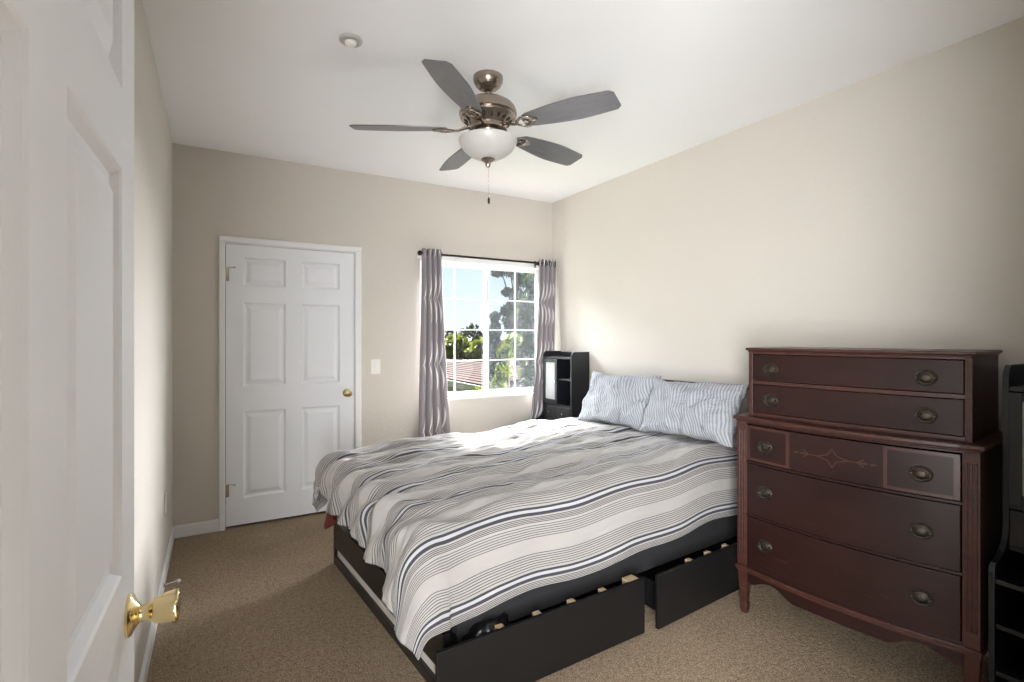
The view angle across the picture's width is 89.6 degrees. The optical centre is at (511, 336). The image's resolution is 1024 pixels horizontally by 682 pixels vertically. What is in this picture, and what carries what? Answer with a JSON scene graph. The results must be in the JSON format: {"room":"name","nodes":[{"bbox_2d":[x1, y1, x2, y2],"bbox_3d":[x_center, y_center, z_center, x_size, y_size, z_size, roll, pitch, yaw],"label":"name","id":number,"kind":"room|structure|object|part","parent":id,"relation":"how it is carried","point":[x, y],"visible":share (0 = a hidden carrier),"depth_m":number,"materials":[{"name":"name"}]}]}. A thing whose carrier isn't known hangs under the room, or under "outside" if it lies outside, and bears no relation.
{"room":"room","nodes":[
{"label":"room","id":0,"kind":"room"},
{"bbox_2d":[134,0,171,681],"bbox_3d":[-1.559,0.026,2.067,0.140,2.698,5.079,0,0,-30],"label":"wall","id":1,"kind":"structure","parent":0,"point":[152,137],"depth_m":2.27,"materials":[{"name":"paint"}]},
{"bbox_2d":[138,526,173,681],"bbox_3d":[-1.297,1.333,1.767,0.013,0.084,4.059,0,0,-30],"label":"baseboard","id":2,"kind":"structure","parent":1,"relation":"attached to","point":[152,632],"depth_m":2.30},
{"bbox_2d":[164,492,166,514],"bbox_3d":[-2.008,0.965,2.991,0.009,0.120,0.074,0,0,-30],"label":"wall outlet","id":3,"kind":"object","parent":1,"relation":"attached to","point":[165,495],"visible":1,"depth_m":2.96,"materials":[{"name":"white plastic"}]},
{"bbox_2d":[163,579,180,587],"bbox_3d":[-1.820,1.317,2.760,0.080,0.029,0.024,0,0,-30],"label":"door stop","id":4,"kind":"object","parent":1,"relation":"attached to","point":[177,580],"visible":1,"depth_m":2.76,"materials":[{"name":"silver metal"}]},
{"bbox_3d":[-1.825,1.320,2.757,0.068,0.024,0.024,0,0,-30],"label":"rod","id":5,"kind":"part","parent":4,"relation":"part of","materials":[{"name":"silver metal"}]},
{"bbox_2d":[225,246,225,504],"bbox_3d":[-1.853,0.006,4.253,1.212,2.738,0.520,0,0,-30],"label":"wall","id":6,"kind":"structure","parent":0,"point":[225,246],"depth_m":4.22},
{"bbox_2d":[172,143,551,525],"bbox_3d":[-0.997,0.026,4.367,3.137,2.698,0.140,0,0,-30],"label":"wall","id":7,"kind":"structure","parent":0,"point":[215,193],"depth_m":4.06,"materials":[{"name":"paint"}]},
{"bbox_2d":[174,519,218,537],"bbox_3d":[-0.959,1.333,4.301,3.111,0.084,0.013,0,0,-30],"label":"baseboard","id":8,"kind":"structure","parent":7,"relation":"attached to","point":[203,527],"depth_m":3.58,"materials":[{"name":"white wood"}]},
{"bbox_2d":[225,244,353,526],"bbox_3d":[-1.662,0.345,3.884,0.942,2.024,0.104,0,0,-30],"label":"door","id":9,"kind":"structure","parent":7,"relation":"in","point":[290,312],"depth_m":3.88,"materials":[{"name":"paint"}]},
{"bbox_3d":[-1.297,0.445,4.075,0.065,0.065,0.068,0,0,-30],"label":"knob","id":10,"kind":"part","parent":9,"relation":"part of","materials":[{"name":"gold metal"}]},
{"bbox_2d":[219,235,361,530],"bbox_3d":[-1.678,0.328,3.961,0.997,2.094,0.160,0,0,-30],"label":"trim","id":11,"kind":"structure","parent":7,"relation":"attached to","point":[223,240],"depth_m":3.83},
{"bbox_2d":[371,359,379,373],"bbox_3d":[-1.113,0.244,4.213,0.078,0.120,0.010,0,0,-30],"label":"light switch","id":12,"kind":"object","parent":7,"relation":"attached to","point":[375,363],"visible":1,"depth_m":4.21,"materials":[{"name":"white plastic"}]},
{"bbox_2d":[417,254,538,268],"bbox_3d":[-0.245,-0.693,4.751,1.335,0.056,0.059,0,0,-30],"label":"curtain rod","id":13,"kind":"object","parent":7,"relation":"attached to","point":[444,258],"depth_m":4.74,"materials":[{"name":"black metal"}]},
{"bbox_2d":[420,260,538,396],"bbox_3d":[-0.274,-0.065,4.801,1.275,1.212,0.070,0,0,-30],"label":"window","id":14,"kind":"structure","parent":7,"relation":"in","point":[486,268],"depth_m":4.80,"materials":[{"name":"plastic"}]},
{"bbox_3d":[-0.524,-0.065,4.672,0.666,1.164,0.024,0,0,-30],"label":"sash","id":15,"kind":"part","parent":14,"relation":"part of","materials":[{"name":"plastic"}]},
{"bbox_3d":[0.006,-0.065,4.948,0.595,1.164,0.024,0,0,-30],"label":"sash","id":16,"kind":"part","parent":14,"relation":"part of","materials":[{"name":"plastic"}]},
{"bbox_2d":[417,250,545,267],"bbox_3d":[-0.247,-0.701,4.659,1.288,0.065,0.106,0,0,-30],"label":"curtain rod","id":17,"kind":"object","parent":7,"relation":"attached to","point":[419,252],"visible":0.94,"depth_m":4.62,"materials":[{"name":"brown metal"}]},
{"bbox_2d":[419,248,449,436],"bbox_3d":[-0.637,0.303,4.403,0.343,2.093,0.080,0,0,-33],"label":"curtain","id":18,"kind":"object","parent":17,"relation":"hanging from","point":[434,419],"visible":0.77,"depth_m":4.36,"materials":[{"name":"fabric"}]},
{"bbox_2d":[531,259,555,419],"bbox_3d":[0.272,0.304,4.923,0.337,2.093,0.092,0,0,-30],"label":"curtain","id":19,"kind":"object","parent":17,"relation":"hanging from","point":[545,339],"visible":0.65,"depth_m":4.92,"materials":[{"name":"fabric"}]},
{"bbox_2d":[448,392,532,400],"bbox_3d":[-0.243,0.548,4.747,1.275,0.022,0.067,0,0,-30],"label":"window sill","id":20,"kind":"structure","parent":7,"relation":"attached to","point":[522,393],"depth_m":4.73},
{"bbox_2d":[459,614,512,642],"bbox_3d":[-0.083,1.218,2.036,0.303,0.219,0.168,0,0,-35],"label":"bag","id":21,"kind":"object","parent":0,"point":[485,626],"visible":0.27,"depth_m":2.01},
{"bbox_2d":[146,505,987,681],"bbox_3d":[-0.207,1.435,1.648,4.893,0.120,7.159,0,0,-30],"label":"floor","id":22,"kind":"structure","parent":0,"point":[268,600],"depth_m":2.33,"materials":[{"name":"carpet"}]},
{"bbox_2d":[435,574,644,681],"bbox_3d":[0.008,1.244,2.352,1.041,0.262,0.614,0,0,-33],"label":"drawer","id":23,"kind":"object","parent":22,"relation":"on","point":[537,645],"visible":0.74,"depth_m":2.09,"materials":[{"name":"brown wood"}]},
{"bbox_2d":[334,374,748,681],"bbox_3d":[0.205,0.839,3.117,2.105,1.072,1.490,0,0,-35],"label":"platform bed","id":24,"kind":"object","parent":22,"relation":"on","point":[368,580],"visible":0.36,"depth_m":2.52,"materials":[{"name":"black wood"}]},
{"bbox_3d":[-0.658,1.246,2.541,0.030,0.258,1.460,0,0,-35],"label":"footboard","id":25,"kind":"part","parent":24,"relation":"part of","materials":[{"name":"black wood"}]},
{"bbox_2d":[312,417,736,659],"bbox_3d":[0.061,0.885,3.046,2.168,0.546,1.617,0,0,-35],"label":"duvet","id":26,"kind":"object","parent":24,"relation":"on","point":[459,526],"visible":0.97,"depth_m":2.38,"materials":[{"name":"fabric"}]},
{"bbox_2d":[324,513,337,528],"bbox_3d":[-1.043,0.994,3.037,0.091,0.302,0.332,0,0,-30],"label":"blanket","id":27,"kind":"object","parent":26,"relation":"on","point":[330,520],"visible":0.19,"depth_m":3.04,"materials":[{"name":"fabric"}]},
{"bbox_2d":[578,371,661,429],"bbox_3d":[0.768,0.456,3.773,0.265,0.380,0.690,0,0,-33],"label":"pillow","id":28,"kind":"object","parent":26,"relation":"on","point":[620,400],"visible":0.91,"depth_m":3.66,"materials":[{"name":"fabric"}]},
{"bbox_2d":[639,378,748,447],"bbox_3d":[1.105,0.448,3.184,0.267,0.354,0.688,0,0,-34],"label":"pillow","id":29,"kind":"object","parent":26,"relation":"on","point":[699,410],"visible":1,"depth_m":3.06,"materials":[{"name":"fabric"}]},
{"bbox_2d":[687,390,748,448],"bbox_3d":[1.292,0.477,3.084,0.213,0.360,0.504,0,0,-31],"label":"pillow","id":30,"kind":"object","parent":26,"relation":"on","point":[744,408],"visible":0.05,"depth_m":2.96,"materials":[{"name":"beige fabric"}]},
{"bbox_3d":[0.599,1.080,2.575,1.990,0.210,0.030,0,0,-35],"label":"rail","id":31,"kind":"part","parent":24,"relation":"part of","materials":[{"name":"black wood"}]},
{"bbox_3d":[1.085,0.839,3.661,0.039,1.072,1.390,0,0,-35],"label":"headboard","id":32,"kind":"part","parent":24,"relation":"part of","materials":[{"name":"black wood"}]},
{"bbox_2d":[534,351,588,419],"bbox_3d":[0.346,0.753,4.626,0.520,1.243,0.450,0,0,-30],"label":"hutch","id":33,"kind":"object","parent":22,"relation":"on","point":[565,374],"visible":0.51,"depth_m":4.64,"materials":[{"name":"black wood"}]},
{"bbox_3d":[0.238,0.753,4.813,0.520,1.243,0.018,0,0,-30],"label":"panel","id":34,"kind":"part","parent":33,"relation":"part of","materials":[{"name":"black wood"}]},
{"bbox_3d":[0.354,0.691,4.749,0.018,0.129,0.202,0,0,-30],"label":"drawer","id":35,"kind":"part","parent":33,"relation":"part of","materials":[{"name":"black wood"}]},
{"bbox_3d":[0.353,0.402,4.736,0.016,0.402,0.225,0,0,-30],"label":"cabinet door","id":36,"kind":"part","parent":33,"relation":"part of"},
{"bbox_3d":[0.353,0.399,4.737,0.005,0.340,0.157,0,0,-30],"label":"glass panel","id":37,"kind":"part","parent":33,"relation":"part of","materials":[{"name":"white glass"}]},
{"bbox_3d":[0.485,0.615,4.706,0.183,0.016,0.414,0,0,-30],"label":"shelf","id":38,"kind":"part","parent":33,"relation":"part of","materials":[{"name":"black wood"}]},
{"bbox_3d":[0.457,0.691,4.571,0.018,0.129,0.202,0,0,-30],"label":"drawer","id":39,"kind":"part","parent":33,"relation":"part of","materials":[{"name":"black wood"}]},
{"bbox_3d":[0.568,0.743,4.754,0.008,1.205,0.414,0,0,-30],"label":"panel","id":40,"kind":"part","parent":33,"relation":"part of","materials":[{"name":"black wood"}]},
{"bbox_3d":[0.455,0.753,4.439,0.520,1.243,0.018,0,0,-30],"label":"panel","id":41,"kind":"part","parent":33,"relation":"part of","materials":[{"name":"black wood"}]},
{"bbox_2d":[612,538,738,629],"bbox_3d":[0.897,1.244,2.927,0.963,0.262,0.614,0,0,-35],"label":"drawer","id":42,"kind":"object","parent":22,"relation":"on","point":[675,589],"visible":0.42,"depth_m":2.58,"materials":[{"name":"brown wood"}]},
{"bbox_3d":[1.069,1.238,2.683,0.963,0.250,0.018,0,0,-35],"label":"drawer","id":43,"kind":"part","parent":42,"relation":"part of","materials":[{"name":"black wood"}]},
{"bbox_2d":[733,347,1002,681],"bbox_3d":[1.568,0.715,2.341,0.524,1.321,0.946,0,0,-37],"label":"dresser","id":44,"kind":"object","parent":22,"relation":"on","point":[869,480],"visible":0.98,"depth_m":2.09,"materials":[{"name":"brown wood"}]},
{"bbox_3d":[1.163,0.775,2.579,0.058,0.714,0.051,0,0,-37],"label":"post","id":45,"kind":"part","parent":44,"relation":"part of","materials":[{"name":"brown wood"}]},
{"bbox_3d":[1.165,1.265,2.581,0.050,0.220,0.050,0,0,-37],"label":"leg","id":46,"kind":"part","parent":44,"relation":"part of","materials":[{"name":"brown wood"}]},
{"bbox_3d":[1.193,0.523,2.445,0.021,0.063,0.075,0,0,-28],"label":"drawer pull","id":47,"kind":"part","parent":44,"relation":"part of","materials":[{"name":"metal"}]},
{"bbox_3d":[1.193,0.741,2.445,0.021,0.063,0.075,0,0,-28],"label":"drawer pull","id":48,"kind":"part","parent":44,"relation":"part of","materials":[{"name":"metal"}]},
{"bbox_3d":[1.193,0.995,2.445,0.021,0.063,0.075,0,0,-28],"label":"drawer pull","id":49,"kind":"part","parent":44,"relation":"part of","materials":[{"name":"metal"}]},
{"bbox_3d":[1.237,0.158,2.477,0.021,0.063,0.075,0,0,-33],"label":"drawer pull","id":50,"kind":"part","parent":44,"relation":"part of","materials":[{"name":"metal"}]},
{"bbox_3d":[1.237,0.306,2.477,0.021,0.063,0.075,0,0,-33],"label":"drawer pull","id":51,"kind":"part","parent":44,"relation":"part of","materials":[{"name":"metal"}]},
{"bbox_3d":[1.396,0.517,2.211,0.070,0.173,0.810,0,0,-37],"label":"drawer","id":52,"kind":"part","parent":44,"relation":"part of","materials":[{"name":"brown wood"}]},
{"bbox_3d":[1.396,0.742,2.211,0.070,0.244,0.810,0,0,-37],"label":"drawer","id":53,"kind":"part","parent":44,"relation":"part of","materials":[{"name":"brown wood"}]},
{"bbox_3d":[1.396,1.000,2.211,0.070,0.241,0.810,0,0,-37],"label":"drawer","id":54,"kind":"part","parent":44,"relation":"part of","materials":[{"name":"brown wood"}]},
{"bbox_3d":[1.442,0.150,2.244,0.048,0.126,0.807,0,0,-37],"label":"drawer","id":55,"kind":"part","parent":44,"relation":"part of","materials":[{"name":"brown wood"}]},
{"bbox_3d":[1.442,0.303,2.244,0.048,0.136,0.807,0,0,-37],"label":"drawer","id":56,"kind":"part","parent":44,"relation":"part of","materials":[{"name":"brown wood"}]},
{"bbox_3d":[1.565,1.145,2.339,0.506,0.027,0.930,0,0,-37],"label":"moulding","id":57,"kind":"part","parent":44,"relation":"part of","materials":[{"name":"brown wood"}]},
{"bbox_3d":[1.577,0.232,2.345,0.380,0.318,0.852,0,0,-37],"label":"frame","id":58,"kind":"part","parent":44,"relation":"part of","materials":[{"name":"brown wood"}]},
{"bbox_3d":[1.555,0.523,1.962,0.075,0.063,0.021,0,0,45],"label":"drawer pull","id":59,"kind":"part","parent":44,"relation":"part of","materials":[{"name":"metal"}]},
{"bbox_3d":[1.555,0.741,1.962,0.075,0.063,0.021,0,0,45],"label":"drawer pull","id":60,"kind":"part","parent":44,"relation":"part of","materials":[{"name":"metal"}]},
{"bbox_3d":[1.555,0.995,1.962,0.075,0.063,0.021,0,0,45],"label":"drawer pull","id":61,"kind":"part","parent":44,"relation":"part of","materials":[{"name":"metal"}]},
{"bbox_3d":[1.598,0.158,1.996,0.021,0.063,0.075,0,0,-41],"label":"drawer pull","id":62,"kind":"part","parent":44,"relation":"part of","materials":[{"name":"metal"}]},
{"bbox_3d":[1.598,0.306,1.996,0.021,0.063,0.075,0,0,-41],"label":"drawer pull","id":63,"kind":"part","parent":44,"relation":"part of","materials":[{"name":"metal"}]},
{"bbox_3d":[1.686,0.775,1.887,0.058,0.714,0.051,0,0,-37],"label":"post","id":64,"kind":"part","parent":44,"relation":"part of","materials":[{"name":"brown wood"}]},
{"bbox_3d":[1.688,1.265,1.888,0.050,0.220,0.050,0,0,-37],"label":"leg","id":65,"kind":"part","parent":44,"relation":"part of","materials":[{"name":"brown wood"}]},
{"bbox_2d":[988,364,1023,681],"bbox_3d":[2.015,0.739,1.757,0.505,1.272,0.450,0,0,-30],"label":"shelf unit","id":66,"kind":"object","parent":22,"relation":"on","point":[1006,569],"visible":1,"depth_m":1.85,"materials":[{"name":"black wood"}]},
{"bbox_3d":[2.017,1.183,1.758,0.485,0.016,0.414,0,0,-30],"label":"shelf","id":67,"kind":"part","parent":66,"relation":"part of","materials":[{"name":"black wood"}]},
{"bbox_3d":[2.017,1.018,1.758,0.485,0.016,0.414,0,0,-30],"label":"shelf","id":68,"kind":"part","parent":66,"relation":"part of","materials":[{"name":"black wood"}]},
{"bbox_3d":[2.017,0.861,1.758,0.485,0.016,0.414,0,0,-30],"label":"shelf","id":69,"kind":"part","parent":66,"relation":"part of","materials":[{"name":"black wood"}]},
{"bbox_3d":[1.860,0.402,1.774,0.016,0.402,0.225,0,0,-30],"label":"cabinet door","id":70,"kind":"part","parent":66,"relation":"part of","materials":[{"name":"black wood"}]},
{"bbox_3d":[2.070,0.615,1.788,0.363,0.016,0.414,0,0,-30],"label":"shelf","id":71,"kind":"part","parent":66,"relation":"part of","materials":[{"name":"black wood"}]},
{"bbox_3d":[2.070,0.767,1.788,0.363,0.016,0.414,0,0,-30],"label":"shelf","id":72,"kind":"part","parent":66,"relation":"part of","materials":[{"name":"black wood"}]},
{"bbox_3d":[1.861,0.691,1.786,0.018,0.129,0.202,0,0,-30],"label":"drawer","id":73,"kind":"part","parent":66,"relation":"part of","materials":[{"name":"black wood"}]},
{"bbox_3d":[1.860,0.399,1.774,0.005,0.340,0.157,0,0,-30],"label":"glass panel","id":74,"kind":"part","parent":66,"relation":"part of","materials":[{"name":"glass"}]},
{"bbox_2d":[142,0,1023,202],"bbox_3d":[0.050,-1.383,2.558,3.537,0.120,4.319,0,0,-30],"label":"ceiling","id":75,"kind":"structure","parent":0,"point":[272,79],"depth_m":2.52,"materials":[{"name":"paint"}]},
{"bbox_2d":[339,33,362,47],"bbox_3d":[-0.718,-1.309,2.294,0.102,0.028,0.102,0,0,-30],"label":"smoke detector","id":76,"kind":"object","parent":75,"relation":"attached to","point":[350,40],"visible":1,"depth_m":2.27,"materials":[{"name":"grey plastic"}]},
{"bbox_2d":[349,59,620,203],"bbox_3d":[-0.119,-1.000,2.667,1.306,0.646,1.301,0,0,-30],"label":"ceiling fan","id":77,"kind":"object","parent":75,"relation":"hanging from","point":[487,116],"visible":1,"depth_m":2.52,"materials":[{"name":"silver metal"}]},
{"bbox_3d":[-0.565,-1.053,2.603,0.478,0.040,0.151,0,0,-2],"label":"fan blade","id":78,"kind":"part","parent":77,"relation":"part of","materials":[{"name":"grey wood"}]},
{"bbox_3d":[-0.234,-1.053,2.197,0.151,0.040,0.478,0,0,16],"label":"fan blade","id":79,"kind":"part","parent":77,"relation":"part of","materials":[{"name":"grey wood"}]},
{"bbox_3d":[-0.303,-1.053,3.031,0.151,0.040,0.478,0,0,-23],"label":"fan blade","id":80,"kind":"part","parent":77,"relation":"part of","materials":[{"name":"grey wood"}]},
{"bbox_3d":[-0.122,-0.953,2.626,0.298,0.100,0.298,0,0,-30],"label":"lamp shade","id":81,"kind":"part","parent":77,"relation":"part of","materials":[{"name":"white glass"}]},
{"bbox_3d":[0.207,-1.053,2.924,0.478,0.040,0.151,0,0,-41],"label":"fan blade","id":82,"kind":"part","parent":77,"relation":"part of","materials":[{"name":"grey wood"}]},
{"bbox_3d":[0.261,-1.053,2.400,0.478,0.040,0.151,0,0,31],"label":"fan blade","id":83,"kind":"part","parent":77,"relation":"part of","materials":[{"name":"grey wood"}]},
{"bbox_2d":[552,16,1023,430],"bbox_3d":[1.468,0.026,3.379,0.140,2.698,4.319,0,0,-30],"label":"wall","id":84,"kind":"structure","parent":0,"point":[885,209],"depth_m":2.83,"materials":[{"name":"paint"}]},
{"bbox_3d":[1.101,0.026,0.741,3.137,2.698,0.120,0,0,-30],"label":"wall","id":85,"kind":"structure","parent":0,"visible":0},
{"bbox_2d":[0,0,179,681],"bbox_3d":[-0.406,0.345,0.478,0.104,2.024,0.922,0,0,-28],"label":"door","id":86,"kind":"structure","parent":85,"relation":"in","point":[70,611],"depth_m":0.51,"materials":[{"name":"paint"}]},
{"bbox_3d":[-0.577,0.440,0.831,0.068,0.065,0.065,0,0,-28],"label":"knob","id":87,"kind":"part","parent":86,"relation":"part of","materials":[{"name":"gold metal"}]},
{"label":"outside","id":88,"kind":"structure","parent":0,"visible":0},
{"bbox_3d":[-15.241,4.525,46.297,100.000,0.300,84.591,0,0,-30],"label":"ground","id":89,"kind":"structure","parent":88,"visible":0},
{"bbox_2d":[445,330,456,341],"bbox_3d":[-3.164,1.965,25.020,2.487,4.838,1.890,0,0,-30],"label":"leafy tree","id":90,"kind":"object","parent":89,"relation":"on","point":[450,332],"visible":0.04,"depth_m":24.63,"materials":[{"name":"green plant"}]},
{"bbox_2d":[445,332,471,359],"bbox_3d":[-2.357,2.040,23.010,2.073,4.688,1.585,0,0,-30],"label":"leafy tree","id":91,"kind":"object","parent":89,"relation":"on","point":[462,342],"visible":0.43,"depth_m":22.57,"materials":[{"name":"green plant"}]},
{"bbox_2d":[460,323,483,343],"bbox_3d":[-2.184,1.781,28.026,2.617,5.205,1.870,0,0,-30],"label":"leafy tree","id":92,"kind":"object","parent":89,"relation":"on","point":[475,335],"visible":0.12,"depth_m":27.66,"materials":[{"name":"green plant"}]},
{"bbox_2d":[463,336,483,361],"bbox_3d":[-1.306,2.179,22.032,1.609,4.412,1.321,0,0,-30],"label":"leafy tree","id":93,"kind":"object","parent":89,"relation":"on","point":[475,351],"visible":0.41,"depth_m":21.68,"materials":[{"name":"green plant"}]},
{"bbox_2d":[472,386,482,390],"bbox_3d":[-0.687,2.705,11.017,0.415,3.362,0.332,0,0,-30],"label":"bush","id":94,"kind":"object","parent":89,"relation":"on","point":[479,387],"visible":0.16,"depth_m":10.97,"materials":[{"name":"green plant"}]},
{"bbox_2d":[446,359,522,391],"bbox_3d":[-0.673,2.649,17.977,5.050,3.452,9.020,0,0,-29],"label":"house","id":95,"kind":"structure","parent":89,"relation":"on","point":[469,374],"depth_m":15.33,"materials":[{"name":"tile"}]},
{"bbox_2d":[483,311,502,389],"bbox_3d":[-0.458,1.833,14.008,0.675,5.098,0.701,0,0,-30],"label":"cypress tree","id":96,"kind":"object","parent":89,"relation":"on","point":[495,341],"visible":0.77,"depth_m":13.89,"materials":[{"name":"green plant"}]},
{"bbox_2d":[490,332,522,389],"bbox_3d":[-0.123,2.141,10.498,0.735,4.484,0.475,0,0,-30],"label":"shrub","id":97,"kind":"object","parent":89,"relation":"on","point":[503,370],"visible":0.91,"depth_m":10.40,"materials":[{"name":"green plant"}]},
{"bbox_2d":[491,270,529,365],"bbox_3d":[0.216,0.607,20.948,1.997,7.546,1.837,0,0,-30],"label":"pine tree","id":98,"kind":"object","parent":89,"relation":"on","point":[507,311],"visible":0.32,"depth_m":20.95,"materials":[{"name":"green plant"}]},
{"bbox_2d":[513,273,534,387],"bbox_3d":[0.504,1.393,12.040,1.108,5.977,0.970,0,0,-30],"label":"broadleaf tree","id":99,"kind":"object","parent":89,"relation":"on","point":[525,311],"visible":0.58,"depth_m":11.86,"materials":[{"name":"green plant"}]}
]}

